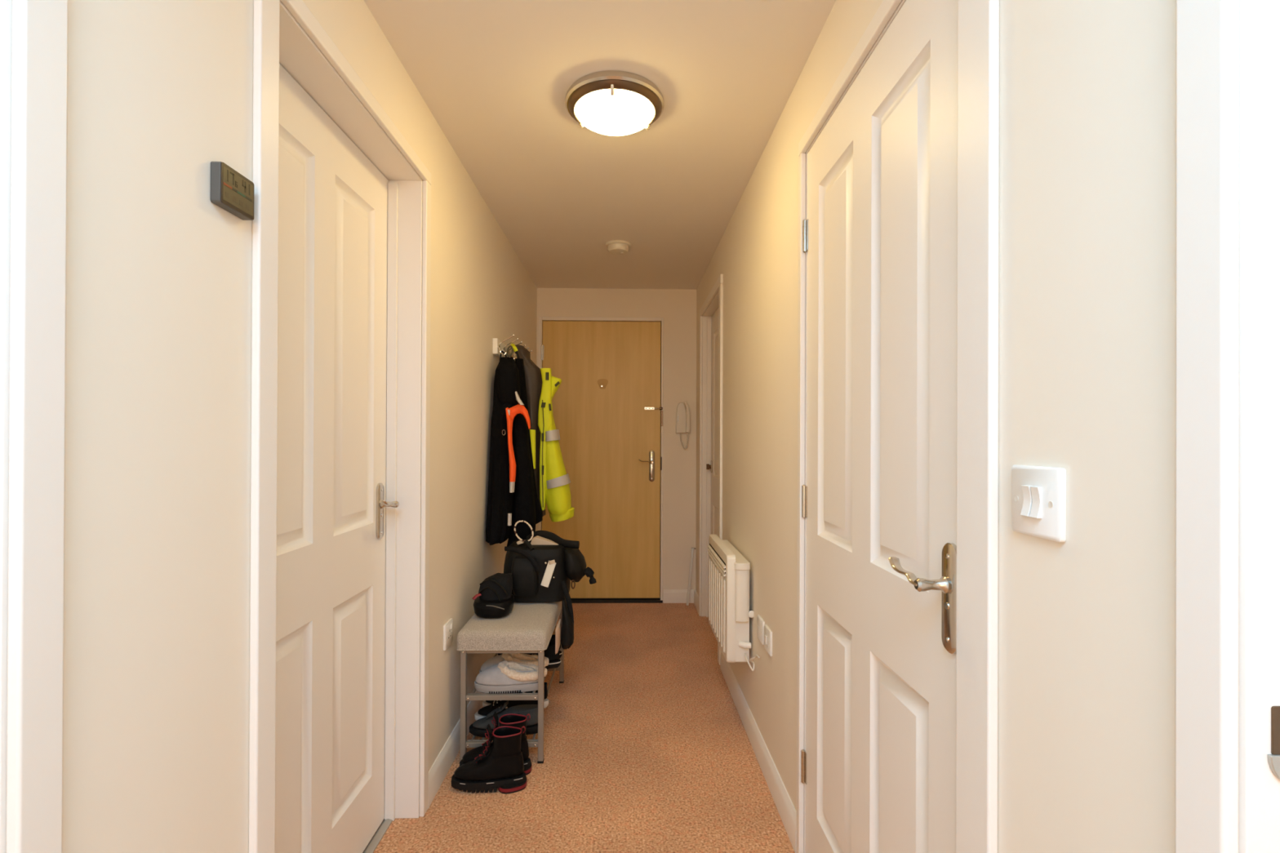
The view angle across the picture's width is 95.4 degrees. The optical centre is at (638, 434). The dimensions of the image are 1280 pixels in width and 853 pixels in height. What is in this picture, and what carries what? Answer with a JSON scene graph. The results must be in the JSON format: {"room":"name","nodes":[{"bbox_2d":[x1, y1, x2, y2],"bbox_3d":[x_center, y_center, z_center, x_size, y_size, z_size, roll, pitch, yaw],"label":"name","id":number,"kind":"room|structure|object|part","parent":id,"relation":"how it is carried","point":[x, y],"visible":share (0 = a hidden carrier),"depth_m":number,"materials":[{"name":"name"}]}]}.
{"room":"apartment hallway","nodes":[
{"label":"apartment hallway","id":0,"kind":"room"},
{"bbox_2d":[62,0,537,852],"bbox_3d":[-0.750,0.069,1.132,0.160,2.262,6.396,0,0,-1],"label":"wall","id":1,"kind":"structure","parent":0,"point":[159,274],"depth_m":0.84,"materials":[{"name":"paint"}]},
{"bbox_2d":[0,0,68,852],"bbox_3d":[-0.733,0.173,0.215,0.195,2.049,0.878,0,0,-1],"label":"door","id":2,"kind":"structure","parent":1,"relation":"in","point":[33,33],"depth_m":0.62,"materials":[{"name":"beige paint"}]},
{"bbox_2d":[210,161,253,220],"bbox_3d":[-0.654,-0.391,0.940,0.018,0.064,0.080,0,0,-1],"label":"thermometer","id":3,"kind":"object","parent":1,"relation":"attached to","point":[231,191],"visible":1,"depth_m":0.93,"materials":[{"name":"grey plastic"}]},
{"bbox_2d":[248,0,431,852],"bbox_3d":[-0.759,0.179,1.434,0.195,2.044,0.876,0,0,-1],"label":"door","id":4,"kind":"structure","parent":1,"relation":"in","point":[341,290],"depth_m":1.48,"materials":[{"name":"beige paint"}]},
{"bbox_3d":[-0.781,0.232,1.761,0.008,0.170,0.040,0,0,-1],"label":"handle","id":5,"kind":"part","parent":4,"relation":"part of","materials":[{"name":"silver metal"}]},
{"bbox_3d":[-0.751,0.206,1.719,0.052,0.037,0.111,0,0,-1],"label":"lever","id":6,"kind":"part","parent":4,"relation":"part of","materials":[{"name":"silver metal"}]},
{"bbox_2d":[363,818,392,852],"bbox_3d":[-0.770,1.197,1.437,0.027,0.008,0.766,0,0,-1],"label":"trim","id":7,"kind":"structure","parent":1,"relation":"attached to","point":[384,827],"depth_m":1.73,"materials":[{"name":"silver metal"}]},
{"bbox_2d":[443,617,453,650],"bbox_3d":[-0.687,0.723,2.109,0.012,0.090,0.090,0,0,-1],"label":"wall socket","id":8,"kind":"object","parent":1,"relation":"attached to","point":[448,626],"visible":1,"depth_m":2.09,"materials":[{"name":"white plastic"}]},
{"bbox_2d":[427,690,483,808],"bbox_3d":[-0.666,1.154,1.131,0.015,0.094,6.096,0,0,-1],"label":"baseboard","id":9,"kind":"structure","parent":1,"relation":"attached to","point":[437,772],"depth_m":2.08,"materials":[{"name":"beige paint"}]},
{"bbox_2d":[493,333,532,360],"bbox_3d":[-0.658,-0.435,3.103,0.102,0.105,0.600,0,0,-1],"label":"coat rack","id":10,"kind":"object","parent":1,"relation":"attached to","point":[499,346],"visible":0.6,"depth_m":2.87,"materials":[{"name":"white metal"}]},
{"bbox_2d":[485,351,520,545],"bbox_3d":[-0.628,0.042,2.714,0.139,0.901,0.287,0,0,-1],"label":"coat","id":11,"kind":"object","parent":10,"relation":"hanging from","point":[506,380],"visible":0.9,"depth_m":2.67,"materials":[{"name":"black fabric"}]},
{"bbox_2d":[496,356,520,406],"bbox_3d":[-0.612,-0.248,2.758,0.107,0.240,0.181,0,0,-1],"label":"hood","id":12,"kind":"object","parent":11,"relation":"attached to","point":[508,381],"depth_m":2.69,"materials":[{"name":"black fabric"}]},
{"bbox_2d":[505,391,530,525],"bbox_3d":[-0.558,0.104,2.645,0.112,0.603,0.127,0,0,-1],"label":"vest","id":13,"kind":"object","parent":11,"relation":"attached to","point":[511,412],"visible":1,"depth_m":2.65,"materials":[{"name":"orange fabric"}]},
{"bbox_2d":[506,358,542,546],"bbox_3d":[-0.553,0.084,2.826,0.155,0.922,0.240,0,0,-1],"label":"jacket","id":14,"kind":"object","parent":10,"relation":"hanging from","point":[526,506],"visible":0.79,"depth_m":2.73,"materials":[{"name":"black fabric"}]},
{"bbox_2d":[506,343,574,521],"bbox_3d":[-0.501,-0.005,3.073,0.330,0.919,0.338,0,0,-1],"label":"jacket","id":15,"kind":"object","parent":10,"relation":"hanging from","point":[553,481],"visible":0.89,"depth_m":2.97,"materials":[{"name":"fluorescent yellow polyester fabric"},{"name":"silver reflective tape"}]},
{"bbox_2d":[362,603,795,852],"bbox_3d":[-0.099,1.253,1.143,2.952,0.100,6.396,0,0,-1],"label":"floor","id":16,"kind":"structure","parent":0,"point":[647,747],"depth_m":2.09,"materials":[{"name":"carpet"}]},
{"bbox_2d":[451,724,527,794],"bbox_3d":[-0.510,1.099,1.989,0.255,0.209,0.091,0,0,-3],"label":"boot","id":17,"kind":"object","parent":16,"relation":"on","point":[502,769],"visible":1,"depth_m":1.96,"materials":[{"name":"black leather"}]},
{"bbox_3d":[-0.449,1.018,1.993,0.100,0.005,0.073,0,0,-3],"label":"collar trim","id":18,"kind":"part","parent":17,"relation":"part of","materials":[{"name":"red"}]},
{"bbox_2d":[459,711,532,775],"bbox_3d":[-0.510,1.100,2.080,0.255,0.209,0.091,0,0,-2],"label":"boot","id":19,"kind":"object","parent":16,"relation":"on","point":[514,720],"visible":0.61,"depth_m":2.07,"materials":[{"name":"black leather"}]},
{"bbox_3d":[-0.449,1.018,2.082,0.100,0.005,0.073,0,0,-2],"label":"collar trim","id":20,"kind":"part","parent":19,"relation":"part of","materials":[{"name":"red"}]},
{"bbox_2d":[456,600,564,763],"bbox_3d":[-0.509,0.959,2.485,0.330,0.492,0.746,0,0,-1],"label":"bench","id":21,"kind":"object","parent":16,"relation":"on","point":[529,628],"visible":0.59,"depth_m":2.13,"materials":[{"name":"beige fabric"}]},
{"bbox_3d":[-0.642,0.992,2.135,0.020,0.412,0.020,0,0,-1],"label":"leg","id":22,"kind":"part","parent":21,"relation":"part of","materials":[{"name":"beige paint"}]},
{"bbox_2d":[472,573,514,617],"bbox_3d":[-0.572,0.640,2.307,0.152,0.143,0.181,0,0,-1],"label":"pouch","id":23,"kind":"object","parent":21,"relation":"on","point":[495,598],"visible":1,"depth_m":2.28,"materials":[{"name":"black fabric"}]},
{"bbox_3d":[-0.499,0.794,2.139,0.263,0.016,0.016,0,0,-1],"label":"rail","id":24,"kind":"part","parent":21,"relation":"part of","materials":[{"name":"grey metal"}]},
{"bbox_2d":[466,653,537,700],"bbox_3d":[-0.508,0.966,2.485,0.263,0.018,0.709,0,0,-1],"label":"shelf","id":25,"kind":"object","parent":21,"relation":"attached to","point":[469,696],"depth_m":2.13,"materials":[{"name":"grey metal"}]},
{"bbox_2d":[469,700,537,737],"bbox_3d":[-0.504,1.073,2.209,0.273,0.115,0.086,0,0,-3],"label":"trainer","id":26,"kind":"object","parent":21,"relation":"on","point":[478,728],"visible":0.68,"depth_m":2.19,"materials":[{"name":"black rubber"}]},
{"bbox_2d":[474,692,544,720],"bbox_3d":[-0.512,1.073,2.311,0.273,0.115,0.086,0,0,-5],"label":"trainer","id":27,"kind":"object","parent":21,"relation":"on","point":[483,712],"visible":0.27,"depth_m":2.29,"materials":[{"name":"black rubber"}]},
{"bbox_3d":[-0.508,0.750,2.485,0.327,0.074,0.743,0,0,-1],"label":"seat","id":28,"kind":"part","parent":21,"relation":"part of","materials":[{"name":"beige fabric"}]},
{"bbox_2d":[474,660,546,693],"bbox_3d":[-0.482,0.909,2.199,0.272,0.100,0.103,0,0,-2],"label":"slipper","id":29,"kind":"object","parent":21,"relation":"on","point":[511,677],"visible":0.88,"depth_m":2.16,"materials":[{"name":"grey fabric"}]},
{"bbox_2d":[465,666,559,747],"bbox_3d":[-0.508,1.138,2.484,0.263,0.018,0.709,0,0,-1],"label":"shelf","id":30,"kind":"object","parent":21,"relation":"attached to","point":[473,743],"depth_m":2.14,"materials":[{"name":"grey metal"}]},
{"bbox_2d":[479,653,548,672],"bbox_3d":[-0.491,0.909,2.301,0.272,0.100,0.103,0,0,-2],"label":"slipper","id":31,"kind":"object","parent":21,"relation":"on","point":[518,658],"visible":0.34,"depth_m":2.28,"materials":[{"name":"beige fabric"}]},
{"bbox_2d":[482,682,548,708],"bbox_3d":[-0.508,1.074,2.412,0.273,0.115,0.086,0,0,-3],"label":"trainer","id":32,"kind":"object","parent":21,"relation":"on","point":[485,703],"visible":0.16,"depth_m":2.40,"materials":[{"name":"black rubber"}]},
{"bbox_2d":[497,634,562,658],"bbox_3d":[-0.465,0.902,2.490,0.276,0.115,0.089,0,0,-3],"label":"trainer","id":33,"kind":"object","parent":21,"relation":"on","point":[553,637],"visible":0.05,"depth_m":2.48,"materials":[{"name":"black fabric"}]},
{"bbox_3d":[-0.359,0.993,2.141,0.020,0.412,0.020,0,0,-1],"label":"leg","id":34,"kind":"part","parent":21,"relation":"part of","materials":[{"name":"beige paint"}]},
{"bbox_2d":[522,642,560,669],"bbox_3d":[-0.458,0.902,2.396,0.276,0.115,0.089,0,0,-4],"label":"trainer","id":35,"kind":"object","parent":21,"relation":"on","point":[554,662],"visible":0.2,"depth_m":2.38,"materials":[{"name":"black fabric"}]},
{"bbox_2d":[503,520,596,649],"bbox_3d":[-0.384,0.622,2.535,0.406,0.508,0.376,0,0,-1],"label":"backpack","id":36,"kind":"object","parent":21,"relation":"on","point":[543,566],"visible":0.98,"depth_m":2.45,"materials":[{"name":"black fabric"}]},
{"bbox_3d":[-0.381,0.461,2.566,0.260,0.070,0.025,0,0,21],"label":"lid","id":37,"kind":"part","parent":36,"relation":"part of","materials":[{"name":"black fabric"}]},
{"bbox_2d":[555,618,561,654],"bbox_3d":[-0.325,0.820,2.361,0.013,0.092,0.186,0,0,-1],"label":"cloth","id":38,"kind":"object","parent":21,"relation":"hanging from","point":[558,628],"visible":0.95,"depth_m":2.31,"materials":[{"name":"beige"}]},
{"bbox_3d":[-0.374,0.995,2.834,0.020,0.412,0.020,0,0,-1],"label":"leg","id":39,"kind":"part","parent":21,"relation":"part of","materials":[{"name":"beige paint"}]},
{"bbox_2d":[686,547,696,605],"bbox_3d":[0.371,1.012,4.156,0.029,0.396,0.103,0,0,41],"label":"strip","id":40,"kind":"object","parent":16,"relation":"on","point":[692,548],"visible":1,"depth_m":4.15,"materials":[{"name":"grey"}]},
{"bbox_2d":[364,0,835,289],"bbox_3d":[-0.089,-1.109,1.149,1.472,0.100,6.396,0,0,-1],"label":"ceiling","id":41,"kind":"structure","parent":0,"point":[495,77],"depth_m":1.91,"materials":[{"name":"white paint"}]},
{"bbox_2d":[564,70,664,136],"bbox_3d":[-0.075,-1.016,1.840,0.312,0.080,0.312,0,0,-1],"label":"ceiling light","id":42,"kind":"object","parent":41,"relation":"attached to","point":[615,103],"visible":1,"depth_m":1.76,"materials":[{"name":"white glass"}]},
{"bbox_2d":[605,240,631,254],"bbox_3d":[-0.112,-1.029,3.226,0.140,0.049,0.140,0,0,-1],"label":"smoke detector","id":43,"kind":"object","parent":41,"relation":"attached to","point":[615,246],"visible":1,"depth_m":3.18,"materials":[{"name":"beige plastic"}]},
{"bbox_2d":[535,288,696,591],"bbox_3d":[-0.161,0.081,4.268,1.152,2.262,0.150,0,0,-1],"label":"wall","id":44,"kind":"structure","parent":0,"point":[677,307],"depth_m":4.20,"materials":[{"name":"paint"}]},
{"bbox_2d":[537,316,663,603],"bbox_3d":[-0.273,0.183,4.213,0.899,2.056,0.154,0,0,-1],"label":"door","id":45,"kind":"structure","parent":44,"relation":"in","point":[607,403],"depth_m":4.20,"materials":[{"name":"beige wood"}]},
{"bbox_3d":[0.055,0.195,4.169,0.111,0.037,0.052,0,0,-1],"label":"lever","id":46,"kind":"part","parent":45,"relation":"part of","materials":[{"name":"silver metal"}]},
{"bbox_3d":[0.096,0.228,4.200,0.040,0.225,0.008,0,0,-1],"label":"handle","id":47,"kind":"part","parent":45,"relation":"part of","materials":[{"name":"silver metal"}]},
{"bbox_3d":[0.163,0.210,4.191,0.009,0.095,0.002,0,0,-1],"label":"strike plate","id":48,"kind":"part","parent":45,"relation":"part of","materials":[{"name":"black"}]},
{"bbox_2d":[662,589,693,603],"bbox_3d":[0.287,1.166,4.192,0.220,0.094,0.015,0,0,-1],"label":"baseboard","id":49,"kind":"structure","parent":44,"relation":"attached to","point":[669,596],"depth_m":4.18,"materials":[{"name":"beige paint"}]},
{"bbox_2d":[675,401,690,448],"bbox_3d":[0.319,-0.063,4.178,0.102,0.342,0.052,0,0,-1],"label":"phone","id":50,"kind":"object","parent":44,"relation":"attached to","point":[682,415],"visible":1,"depth_m":4.17,"materials":[{"name":"beige plastic"}]},
{"bbox_3d":[0.329,0.044,4.180,0.068,0.128,0.025,0,0,19],"label":"curly cord","id":51,"kind":"part","parent":50,"relation":"part of","materials":[{"name":"beige plastic"}]},
{"bbox_2d":[695,0,1175,852],"bbox_3d":[0.561,0.075,1.160,0.160,2.262,6.396,0,0,-1],"label":"wall","id":52,"kind":"structure","parent":0,"point":[1086,334],"depth_m":0.67,"materials":[{"name":"paint"}]},
{"bbox_2d":[698,273,723,665],"bbox_3d":[0.514,0.185,3.490,0.195,2.054,0.877,0,0,-1],"label":"door","id":53,"kind":"structure","parent":52,"relation":"in","point":[711,313],"depth_m":3.87,"materials":[{"name":"beige paint"}]},
{"bbox_3d":[0.479,0.213,3.827,0.008,0.080,0.034,0,0,-1],"label":"turn plate","id":54,"kind":"part","parent":53,"relation":"part of","materials":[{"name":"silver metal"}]},
{"bbox_2d":[707,534,759,671],"bbox_3d":[0.397,0.700,2.493,0.118,0.438,0.658,0,0,-1],"label":"heater","id":55,"kind":"object","parent":52,"relation":"attached to","point":[729,612],"visible":1,"depth_m":2.31,"materials":[{"name":"white metal"}]},
{"bbox_3d":[0.362,0.696,2.564,0.034,0.430,0.515,0,0,-1],"label":"panel","id":56,"kind":"part","parent":55,"relation":"part of","materials":[{"name":"white metal"}]},
{"bbox_3d":[0.405,0.708,2.565,0.064,0.398,0.507,0,0,-1],"label":"casing","id":57,"kind":"part","parent":55,"relation":"part of","materials":[{"name":"white metal"}]},
{"bbox_3d":[0.421,0.832,2.298,0.050,0.023,0.030,0,0,24],"label":"switch knob","id":58,"kind":"part","parent":55,"relation":"part of","materials":[{"name":"white plastic"}]},
{"bbox_2d":[693,589,796,852],"bbox_3d":[0.470,1.158,1.155,0.015,0.094,6.096,0,0,-1],"label":"baseboard","id":59,"kind":"structure","parent":52,"relation":"attached to","point":[787,811],"depth_m":2.08,"materials":[{"name":"beige paint"}]},
{"bbox_2d":[757,614,764,644],"bbox_3d":[0.453,0.724,2.158,0.009,0.086,0.086,0,0,-1],"label":"outlet","id":60,"kind":"object","parent":52,"relation":"attached to","point":[761,623],"visible":0.94,"depth_m":2.15,"materials":[{"name":"white plastic"}]},
{"bbox_2d":[764,624,772,656],"bbox_3d":[0.453,0.724,2.048,0.013,0.086,0.086,0,0,-1],"label":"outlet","id":61,"kind":"object","parent":52,"relation":"attached to","point":[767,632],"visible":1,"depth_m":2.03,"materials":[{"name":"white plastic"}]},
{"bbox_2d":[795,0,999,852],"bbox_3d":[0.540,0.184,1.231,0.239,2.044,0.884,0,0,-1],"label":"door","id":62,"kind":"structure","parent":52,"relation":"in","point":[898,329],"depth_m":1.07,"materials":[{"name":"beige paint"}]},
{"bbox_3d":[0.452,0.228,0.944,0.052,0.037,0.111,0,0,-1],"label":"lever","id":63,"kind":"part","parent":62,"relation":"part of","materials":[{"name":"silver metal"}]},
{"bbox_3d":[0.483,0.254,0.902,0.008,0.170,0.040,0,0,-1],"label":"handle","id":64,"kind":"part","parent":62,"relation":"part of","materials":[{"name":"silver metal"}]},
{"bbox_2d":[1011,464,1066,542],"bbox_3d":[0.484,0.082,0.712,0.015,0.086,0.086,0,0,-1],"label":"light switch","id":65,"kind":"object","parent":52,"relation":"attached to","point":[1038,493],"visible":1,"depth_m":0.70,"materials":[{"name":"white plastic"}]},
{"bbox_2d":[1174,0,1279,852],"bbox_3d":[0.587,0.178,0.092,0.195,2.049,0.866,0,0,-1],"label":"door","id":66,"kind":"structure","parent":52,"relation":"in","point":[1227,566],"depth_m":0.48,"materials":[{"name":"beige paint"}]},
{"bbox_3d":[0.496,0.178,0.090,0.015,2.049,0.866,0,0,-1],"label":"architrave","id":67,"kind":"part","parent":66,"relation":"part of","materials":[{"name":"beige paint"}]},
{"bbox_3d":[0.532,0.241,0.474,0.033,0.040,0.002,0,0,-1],"label":"strike plate","id":68,"kind":"part","parent":66,"relation":"part of","materials":[{"name":"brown metal"}]}
]}

